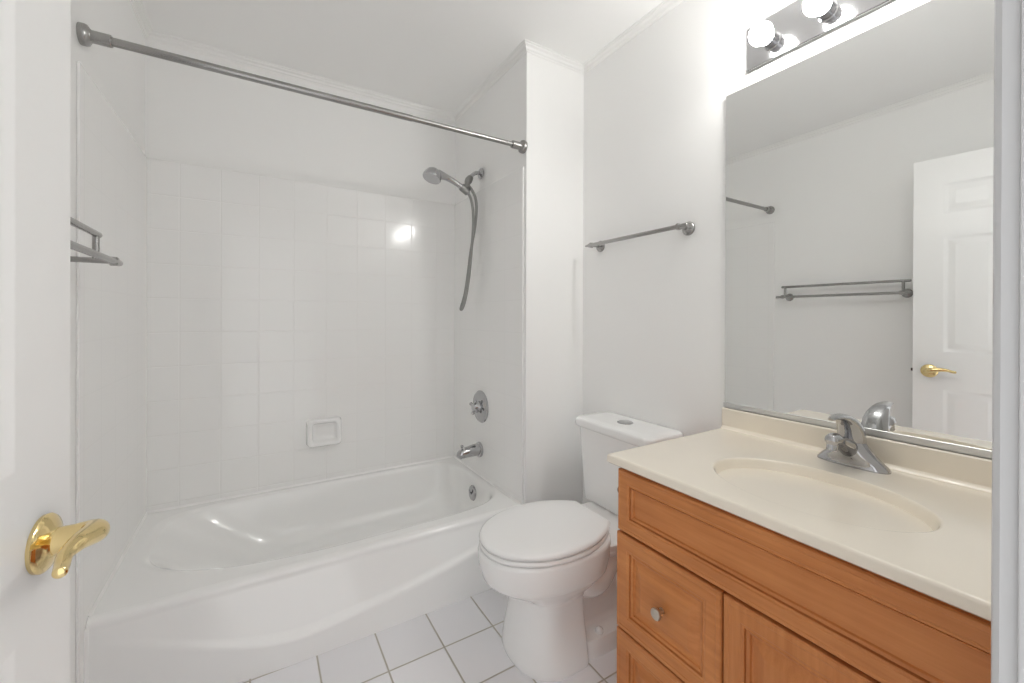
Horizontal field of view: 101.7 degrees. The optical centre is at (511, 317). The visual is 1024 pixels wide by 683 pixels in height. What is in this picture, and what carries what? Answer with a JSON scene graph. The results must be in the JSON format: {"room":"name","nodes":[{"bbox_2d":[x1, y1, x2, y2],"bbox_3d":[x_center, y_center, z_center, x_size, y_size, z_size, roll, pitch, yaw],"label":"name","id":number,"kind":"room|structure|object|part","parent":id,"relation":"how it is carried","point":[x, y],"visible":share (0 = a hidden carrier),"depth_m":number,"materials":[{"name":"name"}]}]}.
{"room":"bathroom","nodes":[
{"label":"bathroom","id":0,"kind":"room"},
{"bbox_2d":[70,0,144,682],"bbox_3d":[-1.078,-0.048,0.829,0.100,2.490,2.636,0,0,-31],"label":"wall","id":1,"kind":"structure","parent":0,"point":[119,74],"depth_m":1.34,"materials":[{"name":"white paint"}]},
{"bbox_2d":[70,217,122,265],"bbox_3d":[-0.956,-0.179,0.836,0.114,0.106,0.738,0,0,-31],"label":"double towel bar","id":2,"kind":"object","parent":1,"relation":"attached to","point":[96,255],"visible":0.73,"depth_m":1.07,"materials":[{"name":"silver metal"}]},
{"bbox_3d":[-1.126,-0.177,1.113,0.113,0.102,0.054,0,0,-31],"label":"post","id":3,"kind":"part","parent":2,"relation":"part of","materials":[{"name":"silver metal"}]},
{"bbox_2d":[76,61,146,682],"bbox_3d":[-1.447,0.235,1.537,0.008,1.920,0.844,0,0,-31],"label":"tiled wall","id":4,"kind":"structure","parent":1,"relation":"attached to","point":[111,167],"depth_m":1.39,"materials":[{"name":"white tile"}]},
{"bbox_2d":[145,39,455,204],"bbox_3d":[-0.850,-0.050,2.453,1.979,2.490,0.100,0,0,-31],"label":"wall","id":5,"kind":"structure","parent":0,"point":[194,116],"depth_m":2.18,"materials":[{"name":"white paint"}]},
{"bbox_2d":[146,158,454,511],"bbox_3d":[-1.017,0.090,2.289,1.522,1.630,0.008,0,0,-31],"label":"tiled wall","id":6,"kind":"structure","parent":5,"relation":"attached to","point":[275,305],"depth_m":2.18,"materials":[{"name":"white tile"}]},
{"bbox_2d":[306,416,341,447],"bbox_3d":[-1.014,0.620,2.256,0.176,0.144,0.054,0,0,-31],"label":"soap dish","id":7,"kind":"object","parent":6,"relation":"attached to","point":[326,431],"visible":1,"depth_m":2.26,"materials":[{"name":"white ceramic"}]},
{"bbox_2d":[142,0,663,112],"bbox_3d":[-0.229,-1.331,1.342,2.079,0.080,2.636,0,0,-31],"label":"ceiling","id":8,"kind":"structure","parent":0,"point":[435,54],"depth_m":1.89,"materials":[{"name":"white paint"}]},
{"bbox_2d":[238,588,616,682],"bbox_3d":[-0.093,1.230,1.111,2.079,0.060,3.187,0,0,-31],"label":"floor","id":9,"kind":"structure","parent":0,"point":[460,641],"depth_m":1.47,"materials":[{"name":"tile"}]},
{"bbox_2d":[84,455,519,682],"bbox_3d":[-0.793,1.040,1.919,1.508,0.311,0.863,0,0,-31],"label":"bathtub","id":10,"kind":"object","parent":9,"relation":"on","point":[242,587],"visible":0.9,"depth_m":1.61,"materials":[{"name":"white ceramic"}]},
{"bbox_2d":[92,457,517,615],"bbox_3d":[-0.811,1.020,1.949,1.506,0.255,0.790,0,0,-31],"label":"basin","id":11,"kind":"object","parent":10,"relation":"in","point":[215,557],"depth_m":1.93,"materials":[{"name":"white ceramic"}]},
{"bbox_3d":[-0.218,0.982,2.337,0.027,0.082,0.082,0,0,-31],"label":"overflow plate","id":12,"kind":"part","parent":10,"relation":"part of","materials":[{"name":"silver metal"}]},
{"bbox_2d":[478,412,682,681],"bbox_3d":[0.232,0.821,1.613,0.789,0.758,0.442,0,0,-31],"label":"toilet","id":13,"kind":"object","parent":9,"relation":"on","point":[554,561],"visible":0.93,"depth_m":1.45,"materials":[{"name":"white ceramic"}]},
{"bbox_3d":[0.112,0.789,1.526,0.481,0.018,0.374,0,0,-31],"label":"seat","id":14,"kind":"part","parent":13,"relation":"part of","materials":[{"name":"white plastic"}]},
{"bbox_3d":[0.112,0.767,1.526,0.483,0.024,0.376,0,0,-31],"label":"seat lid","id":15,"kind":"part","parent":13,"relation":"part of","materials":[{"name":"white plastic"}]},
{"bbox_3d":[0.114,1.000,1.528,0.500,0.400,0.374,0,0,-31],"label":"bowl","id":16,"kind":"part","parent":13,"relation":"part of","materials":[{"name":"white ceramic"}]},
{"bbox_3d":[0.485,0.650,1.763,0.190,0.331,0.416,0,0,-31],"label":"tank","id":17,"kind":"part","parent":13,"relation":"part of","materials":[{"name":"white ceramic"}]},
{"bbox_3d":[0.478,0.467,1.762,0.214,0.042,0.442,0,0,-31],"label":"tank lid","id":18,"kind":"part","parent":13,"relation":"part of","materials":[{"name":"white ceramic"}]},
{"bbox_2d":[617,468,990,682],"bbox_3d":[0.723,0.812,1.019,0.578,0.781,0.810,0,0,-31],"label":"vanity cabinet","id":19,"kind":"object","parent":9,"relation":"on","point":[707,593],"visible":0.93,"depth_m":0.88,"materials":[{"name":"brown wood"}]},
{"bbox_3d":[0.391,0.996,1.073,0.020,0.210,0.318,0,0,-31],"label":"drawer","id":20,"kind":"part","parent":19,"relation":"part of","materials":[{"name":"brown wood"}]},
{"bbox_3d":[0.373,0.754,1.065,0.028,0.030,0.030,0,0,-31],"label":"knob","id":21,"kind":"part","parent":19,"relation":"part of","materials":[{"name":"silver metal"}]},
{"bbox_3d":[0.392,0.751,1.073,0.020,0.270,0.318,0,0,-31],"label":"drawer","id":22,"kind":"part","parent":19,"relation":"part of","materials":[{"name":"brown wood"}]},
{"bbox_2d":[607,407,991,621],"bbox_3d":[0.730,0.418,1.012,0.576,0.190,0.802,0,0,-31],"label":"countertop","id":23,"kind":"structure","parent":19,"relation":"on","point":[924,526],"depth_m":0.95,"materials":[{"name":"stone"}]},
{"bbox_2d":[817,413,890,474],"bbox_3d":[0.867,0.321,1.090,0.159,0.145,0.160,0,0,-31],"label":"faucet","id":24,"kind":"object","parent":23,"relation":"on","point":[848,447],"visible":1,"depth_m":1.08,"materials":[{"name":"silver metal"}]},
{"bbox_3d":[0.861,0.336,1.086,0.144,0.084,0.052,0,0,-31],"label":"spout","id":25,"kind":"part","parent":24,"relation":"part of","materials":[{"name":"silver metal"}]},
{"bbox_3d":[0.868,0.291,1.091,0.152,0.085,0.062,0,0,-31],"label":"lever handle","id":26,"kind":"part","parent":24,"relation":"part of","materials":[{"name":"silver metal"}]},
{"bbox_3d":[0.596,0.860,0.739,0.020,0.486,0.456,0,0,-31],"label":"door","id":27,"kind":"part","parent":19,"relation":"part of","materials":[{"name":"brown wood"}]},
{"bbox_2d":[455,52,583,503],"bbox_3d":[0.001,-0.048,2.425,0.355,2.490,0.834,0,0,-31],"label":"wall","id":28,"kind":"structure","parent":0,"point":[538,101],"depth_m":2.07,"materials":[{"name":"white paint"}]},
{"bbox_2d":[76,22,527,153],"bbox_3d":[-0.559,-0.815,1.614,1.600,0.060,0.060,0,0,-31],"label":"shower curtain rod","id":29,"kind":"object","parent":28,"relation":"attached to","point":[86,37],"visible":0.99,"depth_m":1.42,"materials":[{"name":"silver metal"}]},
{"bbox_2d":[130,0,683,121],"bbox_3d":[-0.234,-1.275,1.351,1.879,0.032,2.416,0,0,-31],"label":"trim","id":30,"kind":"structure","parent":28,"relation":"attached to","point":[663,8],"depth_m":2.06,"materials":[{"name":"white paint"}]},
{"bbox_2d":[423,167,483,310],"bbox_3d":[-0.321,-0.442,2.271,0.340,0.809,0.100,0,0,-31],"label":"shower","id":31,"kind":"object","parent":28,"relation":"attached to","point":[432,175],"visible":1,"depth_m":2.30,"materials":[{"name":"silver metal"}]},
{"bbox_3d":[-0.320,-0.736,2.271,0.197,0.110,0.052,0,0,-31],"label":"handle","id":32,"kind":"part","parent":31,"relation":"part of","materials":[{"name":"silver metal"}]},
{"bbox_3d":[-0.210,-0.796,2.338,0.080,0.060,0.021,0,0,-31],"label":"shower arm","id":33,"kind":"part","parent":31,"relation":"part of","materials":[{"name":"silver metal"}]},
{"bbox_2d":[454,167,523,504],"bbox_3d":[-0.160,0.237,2.339,0.008,1.920,0.815,0,0,-31],"label":"tiled wall","id":34,"kind":"structure","parent":28,"relation":"attached to","point":[489,330],"depth_m":2.23,"materials":[{"name":"white tile"}]},
{"bbox_2d":[456,442,482,458],"bbox_3d":[-0.239,0.747,2.331,0.152,0.086,0.086,0,0,-31],"label":"tub spout","id":35,"kind":"object","parent":34,"relation":"attached to","point":[476,449],"visible":1,"depth_m":2.31,"materials":[{"name":"silver metal"}]},
{"bbox_2d":[469,390,488,422],"bbox_3d":[-0.199,0.502,2.340,0.056,0.180,0.180,0,0,-31],"label":"shower valve","id":36,"kind":"object","parent":34,"relation":"attached to","point":[480,408],"visible":1,"depth_m":2.32,"materials":[{"name":"silver metal"}]},
{"bbox_3d":[-0.213,0.502,2.332,0.024,0.087,0.087,0,0,-31],"label":"cross handle","id":37,"kind":"part","parent":36,"relation":"part of","materials":[{"name":"silver metal"}]},
{"bbox_2d":[582,0,991,503],"bbox_3d":[0.638,-0.044,1.817,0.100,2.490,2.536,0,0,-31],"label":"wall","id":38,"kind":"structure","parent":0,"point":[654,145],"depth_m":1.72,"materials":[{"name":"white paint"}]},
{"bbox_2d":[585,221,694,251],"bbox_3d":[0.535,-0.349,1.820,0.074,0.054,0.571,0,0,-31],"label":"towel bar","id":39,"kind":"object","parent":38,"relation":"attached to","point":[688,228],"visible":1,"depth_m":1.71,"materials":[{"name":"silver metal"}]},
{"bbox_3d":[0.406,-0.350,2.031,0.074,0.054,0.054,0,0,-31],"label":"post","id":40,"kind":"part","parent":39,"relation":"part of","materials":[{"name":"silver metal"}]},
{"bbox_3d":[0.661,-0.348,1.613,0.074,0.054,0.054,0,0,-31],"label":"post","id":41,"kind":"part","parent":39,"relation":"part of","materials":[{"name":"silver metal"}]},
{"bbox_2d":[746,0,893,72],"bbox_3d":[0.926,-0.915,1.139,0.114,0.146,0.626,0,0,-31],"label":"vanity light","id":42,"kind":"object","parent":38,"relation":"attached to","point":[799,23],"visible":1,"depth_m":1.29,"materials":[{"name":"silver metal"}]},
{"bbox_3d":[0.790,-0.900,1.322,0.071,0.068,0.068,0,0,-31],"label":"bulb","id":43,"kind":"part","parent":42,"relation":"part of","materials":[{"name":"white glass"}]},
{"bbox_2d":[762,30,780,50],"bbox_3d":[0.832,-0.899,1.348,0.040,0.055,0.055,0,0,-31],"label":"socket","id":44,"kind":"object","parent":42,"relation":"attached to","point":[774,44],"depth_m":1.34,"materials":[{"name":"silver metal"}]},
{"bbox_3d":[0.871,-0.899,1.189,0.071,0.068,0.068,0,0,-31],"label":"bulb","id":45,"kind":"part","parent":42,"relation":"part of","materials":[{"name":"white glass"}]},
{"bbox_2d":[816,0,838,21],"bbox_3d":[0.913,-0.899,1.215,0.040,0.055,0.055,0,0,-31],"label":"socket","id":46,"kind":"object","parent":42,"relation":"attached to","point":[831,14],"depth_m":1.21,"materials":[{"name":"silver metal"}]},
{"bbox_2d":[721,407,991,492],"bbox_3d":[0.963,0.362,1.154,0.031,0.077,0.802,0,0,-31],"label":"backsplash","id":47,"kind":"structure","parent":38,"relation":"attached to","point":[960,469],"depth_m":1.09,"materials":[{"name":"stone"}]},
{"bbox_2d":[723,0,993,457],"bbox_3d":[0.973,-0.236,1.158,0.012,1.114,0.798,0,0,-31],"label":"wall mirror","id":48,"kind":"object","parent":38,"relation":"attached to","point":[859,265],"visible":0.79,"depth_m":1.14,"materials":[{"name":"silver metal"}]},
{"bbox_3d":[0.422,-0.042,0.271,1.879,2.490,0.120,0,0,-31],"label":"wall","id":49,"kind":"structure","parent":0,"visible":0},
{"bbox_2d":[0,0,110,682],"bbox_3d":[-0.439,0.168,0.249,0.103,2.045,0.763,0,0,-25],"label":"door","id":50,"kind":"structure","parent":49,"relation":"in","point":[39,543],"depth_m":0.50,"materials":[{"name":"white paint"}]},
{"bbox_3d":[-0.534,0.277,0.493,0.066,0.041,0.123,0,0,-25],"label":"lever","id":51,"kind":"part","parent":50,"relation":"part of","materials":[{"name":"gold metal"}]},
{"bbox_2d":[991,0,1020,682],"bbox_3d":[0.049,0.133,0.125,0.925,2.137,0.018,0,0,-31],"label":"trim","id":52,"kind":"structure","parent":49,"relation":"attached to","point":[1007,13],"depth_m":0.33,"materials":[{"name":"grey paint"}]},
{"bbox_2d":[1017,0,1023,682],"bbox_3d":[0.062,0.161,0.052,0.890,2.082,0.120,0,0,-31],"label":"trim","id":53,"kind":"structure","parent":49,"relation":"attached to","point":[1020,664],"depth_m":0.32,"materials":[{"name":"grey paint"}]}
]}

